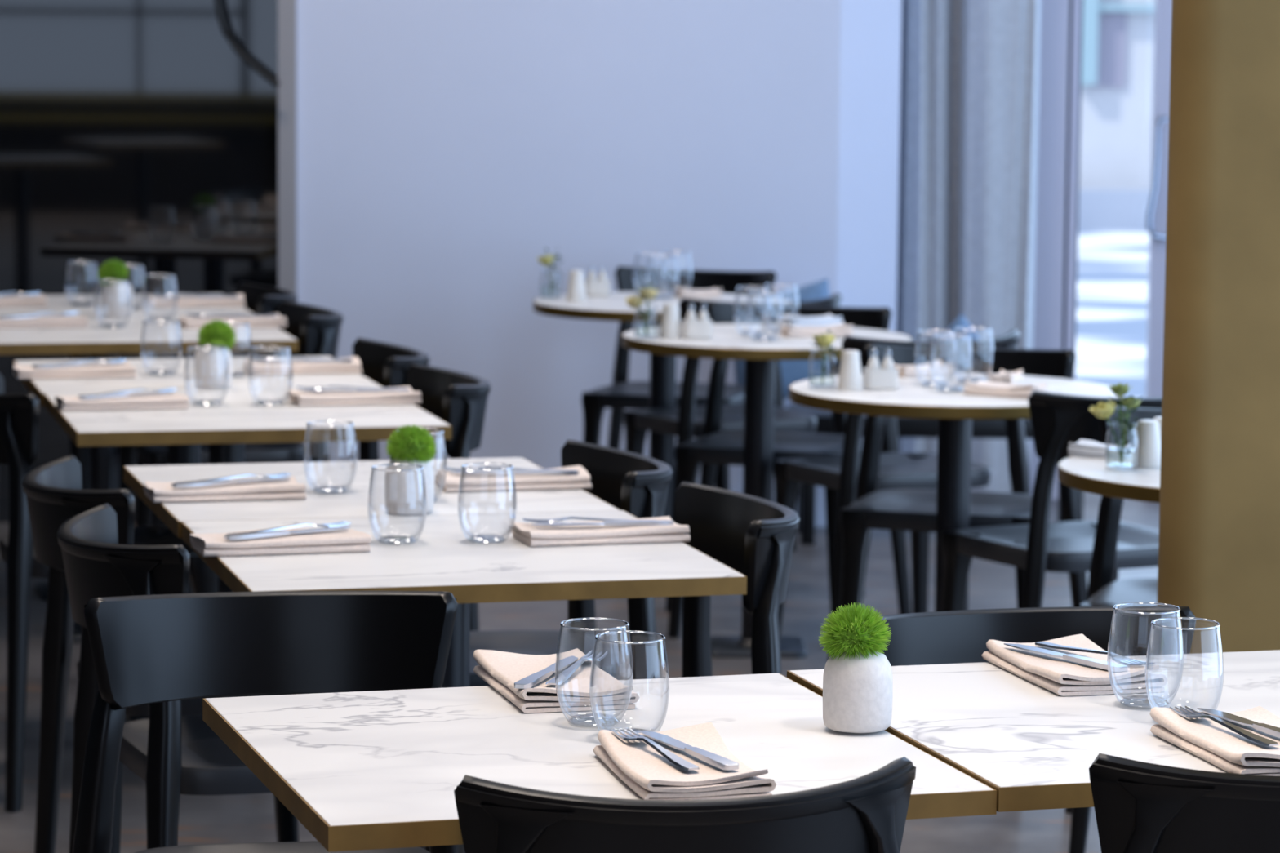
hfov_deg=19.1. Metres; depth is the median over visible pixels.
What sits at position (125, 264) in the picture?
glass tumbler
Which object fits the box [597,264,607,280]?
condiment bottle
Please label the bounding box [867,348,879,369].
condiment bottle
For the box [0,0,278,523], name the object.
window
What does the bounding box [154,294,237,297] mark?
knife
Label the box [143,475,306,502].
folded napkin
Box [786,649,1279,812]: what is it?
square table
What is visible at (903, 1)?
wall
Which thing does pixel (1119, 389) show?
flower
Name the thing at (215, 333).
flower
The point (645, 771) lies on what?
folded napkin
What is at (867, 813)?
dining chair
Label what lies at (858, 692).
stone vase
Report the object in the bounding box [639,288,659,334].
flower
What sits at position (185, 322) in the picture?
folded napkin
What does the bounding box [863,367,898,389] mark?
holder
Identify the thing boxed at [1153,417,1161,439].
shaker
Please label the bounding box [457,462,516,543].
glass tumbler
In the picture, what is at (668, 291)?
glass tumbler
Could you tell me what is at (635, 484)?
dining chair
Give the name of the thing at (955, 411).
round table
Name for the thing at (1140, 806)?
dining chair
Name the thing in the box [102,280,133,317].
stone vase
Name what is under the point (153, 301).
folded napkin
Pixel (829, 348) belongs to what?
leafy sprig
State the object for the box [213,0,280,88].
cable
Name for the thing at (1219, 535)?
pillar
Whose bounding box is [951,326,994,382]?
glass tumbler
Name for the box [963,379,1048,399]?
folded napkin
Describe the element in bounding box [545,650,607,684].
fork
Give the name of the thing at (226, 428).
square table
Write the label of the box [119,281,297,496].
dining chair
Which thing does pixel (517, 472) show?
knife
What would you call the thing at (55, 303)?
square table
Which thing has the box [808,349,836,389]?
glass jar
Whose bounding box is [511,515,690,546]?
folded napkin
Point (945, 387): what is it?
glass tumbler
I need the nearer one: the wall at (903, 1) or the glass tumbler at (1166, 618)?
the glass tumbler at (1166, 618)
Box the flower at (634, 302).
[625,294,646,334]
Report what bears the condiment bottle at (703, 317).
in the dish at (691, 330)
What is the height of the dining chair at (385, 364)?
0.790 m
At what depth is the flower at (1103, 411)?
6.58 m
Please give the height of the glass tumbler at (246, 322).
0.113 m
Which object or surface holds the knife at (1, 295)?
on the folded napkin at (38, 300)
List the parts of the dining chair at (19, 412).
leg, backrest, seat, leg, leg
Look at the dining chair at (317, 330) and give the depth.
9.06 m
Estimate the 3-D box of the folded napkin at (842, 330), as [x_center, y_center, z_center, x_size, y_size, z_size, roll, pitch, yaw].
[0.423,-0.232,9.120,0.162,0.031,0.088,-1,7,-10]
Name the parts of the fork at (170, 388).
handle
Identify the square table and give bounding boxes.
[0,293,254,600]
[0,315,297,642]
[13,355,383,721]
[44,388,451,592]
[123,457,619,537]
[181,510,746,852]
[202,673,996,852]
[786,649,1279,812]
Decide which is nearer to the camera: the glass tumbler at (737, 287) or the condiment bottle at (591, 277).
the glass tumbler at (737, 287)
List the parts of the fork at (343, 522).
handle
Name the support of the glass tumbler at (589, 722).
on the square table at (375, 770)
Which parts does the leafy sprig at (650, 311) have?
stem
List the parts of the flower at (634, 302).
stem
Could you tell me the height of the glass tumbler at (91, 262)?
0.113 m
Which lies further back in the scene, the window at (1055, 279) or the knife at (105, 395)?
the window at (1055, 279)
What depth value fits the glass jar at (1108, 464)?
6.59 m
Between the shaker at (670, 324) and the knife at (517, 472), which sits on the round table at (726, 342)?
the shaker at (670, 324)
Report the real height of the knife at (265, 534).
0.006 m
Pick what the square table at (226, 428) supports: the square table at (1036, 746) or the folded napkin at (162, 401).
the folded napkin at (162, 401)
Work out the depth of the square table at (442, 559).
5.43 m
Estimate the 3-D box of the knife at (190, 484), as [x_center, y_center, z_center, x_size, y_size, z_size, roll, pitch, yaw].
[-0.654,0.088,6.112,0.213,0.006,0.019,-4,8,-32]
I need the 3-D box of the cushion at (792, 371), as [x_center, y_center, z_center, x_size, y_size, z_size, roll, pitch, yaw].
[0.412,-0.231,10.923,0.394,0.388,0.130,1,6,2]
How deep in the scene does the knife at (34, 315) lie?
9.15 m
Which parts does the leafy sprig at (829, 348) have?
stem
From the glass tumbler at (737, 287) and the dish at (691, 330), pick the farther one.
the glass tumbler at (737, 287)
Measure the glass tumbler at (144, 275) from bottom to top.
0.113 m
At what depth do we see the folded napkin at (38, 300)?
9.74 m
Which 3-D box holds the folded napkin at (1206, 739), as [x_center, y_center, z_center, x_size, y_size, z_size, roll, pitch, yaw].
[0.660,0.338,4.091,0.142,0.030,0.260,-1,7,-14]
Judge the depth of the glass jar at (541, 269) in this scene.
10.17 m
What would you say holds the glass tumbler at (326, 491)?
on the square table at (353, 503)
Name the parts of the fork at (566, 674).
handle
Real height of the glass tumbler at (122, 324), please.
0.113 m
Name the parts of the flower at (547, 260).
stem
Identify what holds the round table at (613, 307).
on the floor
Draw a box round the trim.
[277,0,297,356]
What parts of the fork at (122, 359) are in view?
handle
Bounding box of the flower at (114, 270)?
[97,258,128,286]
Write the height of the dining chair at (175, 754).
0.790 m
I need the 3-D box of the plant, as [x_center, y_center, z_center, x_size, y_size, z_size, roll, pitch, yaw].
[0.238,0.236,4.213,0.082,0.083,0.082,1,6,0]
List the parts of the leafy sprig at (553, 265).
stem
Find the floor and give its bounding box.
[0,491,1159,852]
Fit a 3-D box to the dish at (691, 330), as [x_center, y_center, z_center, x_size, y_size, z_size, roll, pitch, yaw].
[0.136,-0.231,9.032,0.069,0.042,0.049,0,7,-8]
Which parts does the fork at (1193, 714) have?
handle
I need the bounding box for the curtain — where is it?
[898,0,1040,493]
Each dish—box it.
[584,279,610,296]
[682,319,712,338]
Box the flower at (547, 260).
[537,254,555,295]
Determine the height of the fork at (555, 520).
0.009 m
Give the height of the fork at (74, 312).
0.009 m
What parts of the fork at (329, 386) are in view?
handle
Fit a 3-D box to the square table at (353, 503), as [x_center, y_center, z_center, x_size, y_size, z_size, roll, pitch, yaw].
[-0.460,0.467,6.306,0.700,0.740,0.700,-1,7,-15]
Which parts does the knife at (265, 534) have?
handle, blade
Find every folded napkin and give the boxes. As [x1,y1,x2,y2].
[0,293,47,306]
[0,315,88,328]
[13,361,136,379]
[54,392,189,411]
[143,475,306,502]
[146,293,245,307]
[178,313,286,328]
[190,528,371,556]
[242,356,362,374]
[288,386,421,406]
[434,465,591,492]
[472,648,639,713]
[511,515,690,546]
[592,722,776,799]
[675,286,722,297]
[776,313,843,328]
[780,323,853,337]
[893,359,953,377]
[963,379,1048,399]
[982,633,1167,696]
[987,368,1023,384]
[1067,439,1131,459]
[1150,706,1279,776]
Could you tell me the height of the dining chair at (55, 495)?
0.790 m
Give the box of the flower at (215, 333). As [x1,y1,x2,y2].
[197,319,236,349]
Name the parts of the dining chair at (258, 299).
leg, leg, backrest, leg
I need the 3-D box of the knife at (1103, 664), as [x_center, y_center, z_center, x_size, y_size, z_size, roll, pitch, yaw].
[0.506,0.274,4.543,0.019,0.006,0.213,-4,8,-34]
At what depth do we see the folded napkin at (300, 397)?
7.51 m
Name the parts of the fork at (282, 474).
handle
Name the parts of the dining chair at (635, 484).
seat, leg, backrest, leg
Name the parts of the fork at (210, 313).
handle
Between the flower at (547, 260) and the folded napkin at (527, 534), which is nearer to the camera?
the folded napkin at (527, 534)
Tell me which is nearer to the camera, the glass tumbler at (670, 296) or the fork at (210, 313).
the fork at (210, 313)
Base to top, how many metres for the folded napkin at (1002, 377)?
0.032 m
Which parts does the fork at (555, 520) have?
handle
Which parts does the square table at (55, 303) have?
plate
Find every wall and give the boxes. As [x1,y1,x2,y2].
[296,0,840,526]
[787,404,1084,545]
[836,0,902,332]
[896,0,904,332]
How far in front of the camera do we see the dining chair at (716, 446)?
9.43 m
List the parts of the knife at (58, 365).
handle, blade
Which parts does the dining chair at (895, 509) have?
leg, leg, seat, backrest, leg, leg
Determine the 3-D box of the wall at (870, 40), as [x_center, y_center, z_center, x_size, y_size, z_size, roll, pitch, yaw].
[0.727,-1.391,11.429,0.221,3.300,0.889,2,7,13]
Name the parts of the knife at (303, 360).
blade, handle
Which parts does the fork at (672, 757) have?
handle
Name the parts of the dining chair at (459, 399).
backrest, leg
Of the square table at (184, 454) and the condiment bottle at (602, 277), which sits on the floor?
the square table at (184, 454)
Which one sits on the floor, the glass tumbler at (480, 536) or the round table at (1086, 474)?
the round table at (1086, 474)
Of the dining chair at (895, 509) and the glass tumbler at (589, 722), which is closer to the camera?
the glass tumbler at (589, 722)
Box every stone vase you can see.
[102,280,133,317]
[194,343,232,388]
[384,456,434,515]
[822,651,893,733]
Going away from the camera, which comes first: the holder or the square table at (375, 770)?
the square table at (375, 770)
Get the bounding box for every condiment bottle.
[586,264,596,280]
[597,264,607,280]
[685,302,696,321]
[697,304,708,321]
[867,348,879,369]
[881,348,893,369]
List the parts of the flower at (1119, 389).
stem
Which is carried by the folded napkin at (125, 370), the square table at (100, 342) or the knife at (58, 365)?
the knife at (58, 365)
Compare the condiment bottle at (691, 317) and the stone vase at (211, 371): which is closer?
the stone vase at (211, 371)
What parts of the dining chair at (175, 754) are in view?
leg, backrest, leg, seat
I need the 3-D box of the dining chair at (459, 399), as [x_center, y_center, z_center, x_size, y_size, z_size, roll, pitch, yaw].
[-0.550,0.289,7.650,0.496,0.790,0.582,-1,7,-13]
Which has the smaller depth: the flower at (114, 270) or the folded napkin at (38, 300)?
the flower at (114, 270)
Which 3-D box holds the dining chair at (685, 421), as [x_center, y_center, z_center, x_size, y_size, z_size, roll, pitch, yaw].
[0.245,0.043,9.878,0.582,0.790,0.496,-3,7,-27]
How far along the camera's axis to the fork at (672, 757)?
3.96 m
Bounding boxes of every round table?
[533,291,792,519]
[622,323,911,658]
[788,372,1123,611]
[1057,448,1159,503]
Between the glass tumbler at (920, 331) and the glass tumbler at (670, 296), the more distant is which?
the glass tumbler at (670, 296)
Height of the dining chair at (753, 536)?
0.790 m
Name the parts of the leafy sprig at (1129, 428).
stem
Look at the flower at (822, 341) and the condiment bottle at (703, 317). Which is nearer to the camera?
the flower at (822, 341)
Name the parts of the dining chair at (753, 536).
leg, backrest, leg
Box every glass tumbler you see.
[64,260,98,306]
[94,279,131,328]
[124,263,146,310]
[140,320,182,375]
[142,273,177,321]
[184,346,229,406]
[217,321,252,377]
[248,345,293,405]
[303,420,357,493]
[367,463,426,545]
[395,427,447,501]
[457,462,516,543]
[555,617,633,727]
[589,630,669,733]
[633,252,666,295]
[645,254,679,298]
[660,250,693,293]
[733,286,770,335]
[746,290,783,340]
[762,283,799,332]
[914,329,956,386]
[929,333,973,391]
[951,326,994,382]
[1106,602,1184,708]
[1145,617,1223,710]
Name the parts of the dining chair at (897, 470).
leg, leg, seat, leg, backrest, leg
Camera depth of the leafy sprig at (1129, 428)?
6.59 m
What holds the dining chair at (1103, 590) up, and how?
on the floor
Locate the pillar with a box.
[1156,0,1279,653]
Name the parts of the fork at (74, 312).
handle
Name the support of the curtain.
hanging from the wall at (870, 40)
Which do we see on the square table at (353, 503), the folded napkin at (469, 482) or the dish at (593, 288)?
the folded napkin at (469, 482)
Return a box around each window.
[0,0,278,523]
[1030,0,1083,499]
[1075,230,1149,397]
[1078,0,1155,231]
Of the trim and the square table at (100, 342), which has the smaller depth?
the square table at (100, 342)
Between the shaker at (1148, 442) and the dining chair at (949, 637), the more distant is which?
the shaker at (1148, 442)
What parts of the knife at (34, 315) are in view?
handle, blade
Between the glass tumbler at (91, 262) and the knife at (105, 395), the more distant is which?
the glass tumbler at (91, 262)
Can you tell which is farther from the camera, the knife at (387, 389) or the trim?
the trim
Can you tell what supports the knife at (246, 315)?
on the folded napkin at (185, 322)
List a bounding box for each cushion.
[733,278,830,399]
[933,313,981,342]
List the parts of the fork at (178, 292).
handle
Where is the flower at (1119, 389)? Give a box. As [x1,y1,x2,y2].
[1107,382,1133,457]
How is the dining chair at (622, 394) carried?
on the floor
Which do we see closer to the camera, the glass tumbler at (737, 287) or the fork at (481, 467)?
the fork at (481, 467)
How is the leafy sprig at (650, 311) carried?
in the glass jar at (655, 304)
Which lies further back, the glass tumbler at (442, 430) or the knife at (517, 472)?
the knife at (517, 472)
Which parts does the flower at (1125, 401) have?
stem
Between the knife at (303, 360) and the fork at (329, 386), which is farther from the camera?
the knife at (303, 360)
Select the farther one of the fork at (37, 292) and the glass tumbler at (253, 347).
the fork at (37, 292)
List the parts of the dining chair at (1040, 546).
leg, seat, leg, backrest, leg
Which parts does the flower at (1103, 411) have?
stem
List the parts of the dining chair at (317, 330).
leg, leg, seat, backrest, leg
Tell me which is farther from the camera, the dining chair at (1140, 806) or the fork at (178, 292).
the fork at (178, 292)
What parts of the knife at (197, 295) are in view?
blade, handle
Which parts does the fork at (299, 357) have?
handle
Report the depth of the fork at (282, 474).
6.15 m
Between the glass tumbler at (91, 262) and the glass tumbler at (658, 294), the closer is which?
the glass tumbler at (91, 262)
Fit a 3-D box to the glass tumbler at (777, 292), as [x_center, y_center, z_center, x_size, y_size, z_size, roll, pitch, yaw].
[0.295,-0.262,9.001,0.088,0.114,0.088,5,8,34]
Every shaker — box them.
[566,270,586,301]
[659,303,681,338]
[837,350,862,390]
[1132,419,1160,468]
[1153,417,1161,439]
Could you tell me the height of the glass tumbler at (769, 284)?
0.114 m
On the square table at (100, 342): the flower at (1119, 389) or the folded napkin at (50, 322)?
the folded napkin at (50, 322)
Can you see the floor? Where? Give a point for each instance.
(203, 820)
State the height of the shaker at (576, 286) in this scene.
0.081 m
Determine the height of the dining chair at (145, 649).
0.790 m
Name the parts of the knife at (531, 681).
handle, blade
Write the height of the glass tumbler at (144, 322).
0.113 m
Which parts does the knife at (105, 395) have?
handle, blade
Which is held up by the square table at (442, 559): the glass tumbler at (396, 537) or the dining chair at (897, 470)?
the glass tumbler at (396, 537)
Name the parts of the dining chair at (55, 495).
leg, backrest, leg, seat, leg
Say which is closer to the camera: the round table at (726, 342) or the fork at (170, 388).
the fork at (170, 388)
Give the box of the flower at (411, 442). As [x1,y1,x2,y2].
[385,423,437,463]
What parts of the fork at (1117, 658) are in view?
handle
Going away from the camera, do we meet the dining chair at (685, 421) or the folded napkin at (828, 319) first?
the folded napkin at (828, 319)
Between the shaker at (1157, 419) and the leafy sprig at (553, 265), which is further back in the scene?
the leafy sprig at (553, 265)
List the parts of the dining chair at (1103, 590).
leg, leg, seat, backrest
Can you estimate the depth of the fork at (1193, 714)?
4.10 m
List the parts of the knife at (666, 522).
blade, handle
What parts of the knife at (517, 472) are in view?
blade, handle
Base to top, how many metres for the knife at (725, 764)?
0.006 m
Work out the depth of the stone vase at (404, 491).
5.92 m
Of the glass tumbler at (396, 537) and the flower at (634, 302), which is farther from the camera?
the flower at (634, 302)
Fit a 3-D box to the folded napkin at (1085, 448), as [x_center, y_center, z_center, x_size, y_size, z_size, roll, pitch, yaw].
[0.817,0.040,6.775,0.100,0.025,0.060,4,7,30]
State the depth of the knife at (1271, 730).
4.14 m
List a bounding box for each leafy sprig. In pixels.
[543,248,564,291]
[635,283,658,331]
[810,329,843,382]
[1102,395,1143,461]
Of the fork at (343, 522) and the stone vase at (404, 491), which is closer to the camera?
the fork at (343, 522)
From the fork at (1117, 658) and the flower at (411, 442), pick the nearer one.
the fork at (1117, 658)
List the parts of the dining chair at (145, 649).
leg, backrest, seat, leg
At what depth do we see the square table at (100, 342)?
8.97 m
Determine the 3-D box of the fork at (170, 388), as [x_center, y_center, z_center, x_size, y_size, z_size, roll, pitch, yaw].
[-1.000,-0.068,7.447,0.202,0.009,0.025,-4,8,-35]
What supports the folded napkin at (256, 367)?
on the square table at (184, 454)
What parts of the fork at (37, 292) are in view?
handle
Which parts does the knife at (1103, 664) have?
blade, handle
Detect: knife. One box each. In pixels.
[0,293,39,297]
[0,313,78,319]
[31,361,126,368]
[77,391,176,399]
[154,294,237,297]
[171,476,290,488]
[188,314,277,317]
[223,526,350,540]
[252,359,352,362]
[301,387,409,391]
[448,470,578,475]
[514,656,577,688]
[531,520,673,525]
[639,730,738,770]
[1004,643,1127,671]
[1196,707,1279,737]
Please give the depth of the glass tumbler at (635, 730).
4.15 m
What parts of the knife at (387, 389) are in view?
blade, handle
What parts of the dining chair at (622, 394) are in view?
leg, leg, seat, backrest, leg, leg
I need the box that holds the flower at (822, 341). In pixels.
[812,333,837,384]
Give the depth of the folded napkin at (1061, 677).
4.48 m
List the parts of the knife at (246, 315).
blade, handle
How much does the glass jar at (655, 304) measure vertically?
0.078 m
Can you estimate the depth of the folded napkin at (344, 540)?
5.51 m
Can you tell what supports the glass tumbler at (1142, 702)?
on the square table at (1036, 746)
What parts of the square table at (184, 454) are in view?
plate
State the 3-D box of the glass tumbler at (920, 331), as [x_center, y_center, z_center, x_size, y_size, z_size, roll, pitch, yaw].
[0.619,-0.143,7.978,0.088,0.114,0.088,-4,8,-36]
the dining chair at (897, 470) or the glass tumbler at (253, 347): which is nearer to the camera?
the glass tumbler at (253, 347)
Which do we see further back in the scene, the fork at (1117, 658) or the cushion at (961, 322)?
the cushion at (961, 322)
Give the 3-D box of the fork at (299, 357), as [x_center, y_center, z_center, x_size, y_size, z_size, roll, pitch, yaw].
[-0.737,-0.146,8.157,0.202,0.009,0.025,0,6,-3]
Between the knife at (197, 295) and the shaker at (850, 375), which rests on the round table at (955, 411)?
the shaker at (850, 375)
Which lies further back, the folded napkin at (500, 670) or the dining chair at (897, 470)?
the dining chair at (897, 470)
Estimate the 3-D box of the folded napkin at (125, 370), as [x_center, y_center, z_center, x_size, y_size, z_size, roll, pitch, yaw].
[-1.189,-0.118,8.009,0.249,0.025,0.120,-1,7,-14]
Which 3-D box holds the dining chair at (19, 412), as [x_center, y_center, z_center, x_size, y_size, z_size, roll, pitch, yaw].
[-1.097,0.301,7.494,0.496,0.790,0.582,-2,7,-18]
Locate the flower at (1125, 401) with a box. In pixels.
[1119,396,1142,464]
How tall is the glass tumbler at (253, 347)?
0.113 m
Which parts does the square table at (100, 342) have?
plate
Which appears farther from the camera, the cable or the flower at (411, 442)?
the cable
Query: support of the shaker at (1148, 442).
on the round table at (1086, 474)
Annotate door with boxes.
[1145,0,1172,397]
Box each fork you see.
[0,291,40,294]
[20,311,79,315]
[53,358,127,364]
[86,387,177,395]
[151,292,206,295]
[174,472,291,483]
[185,312,246,315]
[226,520,351,534]
[248,355,323,359]
[296,385,386,389]
[443,466,564,471]
[523,516,657,522]
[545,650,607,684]
[611,727,699,770]
[1035,641,1155,665]
[1169,706,1278,746]
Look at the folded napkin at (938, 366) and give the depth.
8.18 m
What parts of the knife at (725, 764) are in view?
blade, handle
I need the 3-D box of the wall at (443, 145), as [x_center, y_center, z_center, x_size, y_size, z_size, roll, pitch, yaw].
[-0.219,-1.359,11.073,1.596,3.300,0.200,0,6,-2]
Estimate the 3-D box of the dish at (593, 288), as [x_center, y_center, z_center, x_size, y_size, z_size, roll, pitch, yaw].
[-0.116,-0.374,10.274,0.069,0.042,0.049,0,7,-8]
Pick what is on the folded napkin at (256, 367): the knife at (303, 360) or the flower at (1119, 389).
the knife at (303, 360)
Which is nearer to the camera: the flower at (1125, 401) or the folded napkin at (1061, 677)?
the folded napkin at (1061, 677)
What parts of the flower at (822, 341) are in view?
stem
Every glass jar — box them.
[540,269,561,298]
[634,304,658,338]
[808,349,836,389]
[1105,422,1138,470]
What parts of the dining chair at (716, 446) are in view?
leg, leg, seat, backrest, leg, leg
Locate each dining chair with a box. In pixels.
[0,373,218,813]
[22,454,298,852]
[57,503,425,852]
[72,591,464,852]
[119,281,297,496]
[135,300,343,526]
[352,337,430,461]
[406,363,490,631]
[453,756,915,852]
[469,440,672,686]
[581,266,796,551]
[622,293,865,611]
[667,301,911,638]
[675,481,799,677]
[772,328,1031,659]
[840,342,1088,608]
[880,606,1195,666]
[940,390,1162,611]
[1064,406,1161,852]
[1088,753,1279,852]
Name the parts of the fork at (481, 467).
handle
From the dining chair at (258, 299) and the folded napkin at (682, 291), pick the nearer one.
the dining chair at (258, 299)
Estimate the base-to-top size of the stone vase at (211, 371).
0.096 m
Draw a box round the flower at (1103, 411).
[1088,400,1121,464]
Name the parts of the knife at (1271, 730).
blade, handle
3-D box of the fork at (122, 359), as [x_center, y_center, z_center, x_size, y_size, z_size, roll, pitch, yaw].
[-1.179,-0.136,8.033,0.202,0.009,0.025,-3,8,-32]
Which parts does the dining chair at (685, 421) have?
leg, leg, seat, backrest, leg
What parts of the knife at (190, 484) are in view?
handle, blade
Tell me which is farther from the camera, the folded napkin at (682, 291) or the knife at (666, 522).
the folded napkin at (682, 291)
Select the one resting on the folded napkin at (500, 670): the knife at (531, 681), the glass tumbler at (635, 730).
the knife at (531, 681)
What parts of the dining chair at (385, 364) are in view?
leg, backrest, leg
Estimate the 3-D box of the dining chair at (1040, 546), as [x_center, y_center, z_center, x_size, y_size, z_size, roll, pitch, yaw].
[0.903,0.299,7.678,0.582,0.790,0.496,-3,7,-27]
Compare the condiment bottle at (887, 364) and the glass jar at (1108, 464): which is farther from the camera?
the condiment bottle at (887, 364)
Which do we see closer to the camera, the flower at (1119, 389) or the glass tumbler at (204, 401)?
the flower at (1119, 389)

